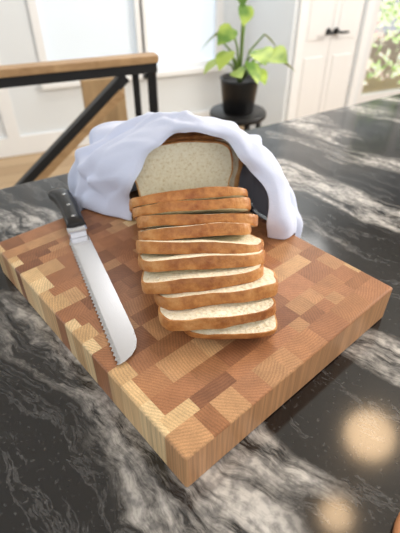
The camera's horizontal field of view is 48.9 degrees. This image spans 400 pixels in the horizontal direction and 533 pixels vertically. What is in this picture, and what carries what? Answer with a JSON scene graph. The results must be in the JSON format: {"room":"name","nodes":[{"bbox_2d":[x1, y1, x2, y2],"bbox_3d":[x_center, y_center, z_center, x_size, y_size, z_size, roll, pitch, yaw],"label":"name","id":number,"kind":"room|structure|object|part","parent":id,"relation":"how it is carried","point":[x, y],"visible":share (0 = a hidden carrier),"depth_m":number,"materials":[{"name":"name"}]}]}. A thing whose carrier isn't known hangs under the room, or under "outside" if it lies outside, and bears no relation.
{"room":"kitchen","nodes":[
{"label":"kitchen","id":0,"kind":"room"},
{"bbox_2d":[0,126,243,188],"bbox_3d":[0.500,0.132,2.007,9.000,0.100,9.000,-14,40,-17],"label":"floor","id":1,"kind":"structure","parent":0,"point":[12,168],"depth_m":2.96,"materials":[{"name":"brown wood"}]},
{"bbox_2d":[0,52,158,185],"bbox_3d":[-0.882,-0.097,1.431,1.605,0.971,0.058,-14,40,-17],"label":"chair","id":2,"kind":"object","parent":1,"relation":"on","point":[118,67],"visible":0.78,"depth_m":1.36,"materials":[{"name":"black metal"}]},
{"bbox_2d":[80,77,127,124],"bbox_3d":[-0.347,-0.328,1.817,0.150,0.860,0.030,-14,40,-17],"label":"panel","id":3,"kind":"object","parent":1,"relation":"on","point":[90,88],"visible":0.12,"depth_m":1.56,"materials":[{"name":"brown wood"}]},
{"bbox_2d":[0,94,399,532],"bbox_3d":[0.613,0.312,0.949,3.600,0.920,1.250,-21,42,-24],"label":"kitchen island","id":4,"kind":"object","parent":1,"relation":"on","point":[327,460],"visible":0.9,"depth_m":0.41,"materials":[{"name":"stone"}]},
{"bbox_2d":[0,190,391,486],"bbox_3d":[-0.023,0.016,0.542,0.305,0.047,0.382,-29,46,-31],"label":"cutting board","id":5,"kind":"object","parent":4,"relation":"on","point":[193,400],"visible":0.73,"depth_m":0.44,"materials":[{"name":"brown wood"}]},
{"bbox_2d":[48,188,136,365],"bbox_3d":[-0.136,-0.014,0.527,0.033,0.019,0.344,-16,41,-19],"label":"bread knife","id":6,"kind":"object","parent":5,"relation":"on","point":[120,333],"visible":1,"depth_m":0.50,"materials":[{"name":"silver metal"}]},
{"bbox_3d":[-0.185,-0.080,0.611,0.033,0.018,0.109,-16,41,-19],"label":"handle","id":7,"kind":"part","parent":6,"relation":"part of","materials":[{"name":"black plastic"}]},
{"bbox_3d":[-0.110,0.025,0.488,0.028,0.002,0.223,-16,41,-19],"label":"blade","id":8,"kind":"part","parent":6,"relation":"part of","materials":[{"name":"silver metal"}]},
{"bbox_2d":[129,132,278,339],"bbox_3d":[-0.004,-0.078,0.535,0.171,0.111,0.366,0,38,0],"label":"bread loaf","id":9,"kind":"object","parent":5,"relation":"on","point":[201,262],"visible":0.96,"depth_m":0.46,"materials":[{"name":"brown food"}]},
{"bbox_2d":[68,110,302,239],"bbox_3d":[-0.025,-0.157,0.646,0.349,0.186,0.287,0,38,0],"label":"tea towel","id":10,"kind":"object","parent":9,"relation":"on","point":[102,176],"visible":0.89,"depth_m":0.56,"materials":[{"name":"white fabric"}]},
{"bbox_2d":[392,512,399,532],"bbox_3d":[0.192,0.215,0.317,0.100,0.010,0.100,0,38,0],"label":"wooden coaster","id":11,"kind":"object","parent":4,"relation":"on","point":[396,529],"visible":1,"depth_m":0.34,"materials":[{"name":"brown wood"}]},
{"bbox_2d":[210,103,265,130],"bbox_3d":[0.150,-0.338,1.957,0.275,0.706,0.275,16,41,19],"label":"stool","id":12,"kind":"object","parent":1,"relation":"on","point":[258,114],"visible":0.29,"depth_m":1.70,"materials":[{"name":"black metal"}]},
{"bbox_2d":[201,0,293,114],"bbox_3d":[0.178,-0.770,1.593,0.363,0.423,0.203,0,38,0],"label":"pothos","id":13,"kind":"object","parent":12,"relation":"on","point":[239,86],"visible":1,"depth_m":1.60,"materials":[{"name":"green plant"}]},
{"bbox_2d":[0,0,247,137],"bbox_3d":[-1.526,-1.835,2.251,3.960,2.700,0.120,-14,40,-17],"label":"wall","id":14,"kind":"structure","parent":0,"point":[36,110],"depth_m":3.04,"materials":[{"name":"white paint"}]},
{"bbox_2d":[0,61,19,137],"bbox_3d":[-1.278,-1.784,2.324,0.080,2.270,0.016,-14,40,-17],"label":"trim","id":15,"kind":"structure","parent":14,"relation":"attached to","point":[6,109],"depth_m":2.92,"materials":[{"name":"white paint"}]},
{"bbox_2d":[27,0,146,89],"bbox_3d":[-0.704,-1.985,2.464,0.740,1.825,0.083,-14,40,-17],"label":"window","id":16,"kind":"structure","parent":14,"relation":"in","point":[62,29],"depth_m":2.85,"materials":[{"name":"glass"}]},
{"bbox_2d":[0,110,209,157],"bbox_3d":[-1.501,-0.783,2.992,3.960,0.130,0.016,-14,40,-17],"label":"baseboard","id":17,"kind":"structure","parent":14,"relation":"attached to","point":[39,142],"depth_m":3.08,"materials":[{"name":"white paint"}]},
{"bbox_2d":[142,0,225,77],"bbox_3d":[-0.119,-2.130,2.649,0.640,1.825,0.083,-14,40,-17],"label":"window","id":18,"kind":"structure","parent":14,"relation":"in","point":[177,31],"depth_m":3.08,"materials":[{"name":"glass"}]},
{"bbox_2d":[244,0,284,128],"bbox_3d":[0.455,-2.118,2.613,0.060,2.700,0.500,-14,40,-17],"label":"wall","id":19,"kind":"structure","parent":0,"point":[267,19],"depth_m":3.03,"materials":[{"name":"white paint"}]},
{"bbox_2d":[272,0,299,123],"bbox_3d":[0.580,-1.943,2.389,0.119,2.700,0.141,0,38,0],"label":"wall pier","id":20,"kind":"object","parent":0,"point":[291,9],"depth_m":2.82,"materials":[{"name":"white paint"}]},
{"bbox_2d":[345,0,376,106],"bbox_3d":[1.065,-2.063,2.543,0.075,2.700,0.120,-14,40,-17],"label":"wall pier","id":21,"kind":"object","parent":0,"point":[366,0],"depth_m":2.96,"materials":[{"name":"white paint"}]},
{"bbox_3d":[0.823,-2.850,1.805,0.458,0.550,0.277,0,38,0],"label":"wall","id":22,"kind":"structure","parent":0,"visible":0},
{"bbox_2d":[294,0,365,118],"bbox_3d":[0.847,-1.752,2.587,0.443,2.135,0.098,-14,40,-17],"label":"door","id":23,"kind":"structure","parent":22,"relation":"in","point":[332,29],"depth_m":2.89,"materials":[{"name":"white paint"}]},
{"bbox_2d":[286,0,375,120],"bbox_3d":[0.849,-1.766,2.569,0.545,2.200,0.018,-14,40,-17],"label":"trim","id":24,"kind":"structure","parent":22,"relation":"attached to","point":[303,10],"depth_m":2.86,"materials":[{"name":"white paint"}]},
{"bbox_3d":[1.559,-3.032,2.037,0.964,0.550,0.480,0,38,0],"label":"glass wall","id":25,"kind":"structure","parent":0,"visible":0},
{"bbox_2d":[355,0,399,103],"bbox_3d":[1.563,-1.962,2.861,0.988,2.148,0.050,-14,40,-17],"label":"door","id":26,"kind":"structure","parent":25,"relation":"in","point":[380,76],"depth_m":3.09,"materials":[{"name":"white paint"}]}
]}

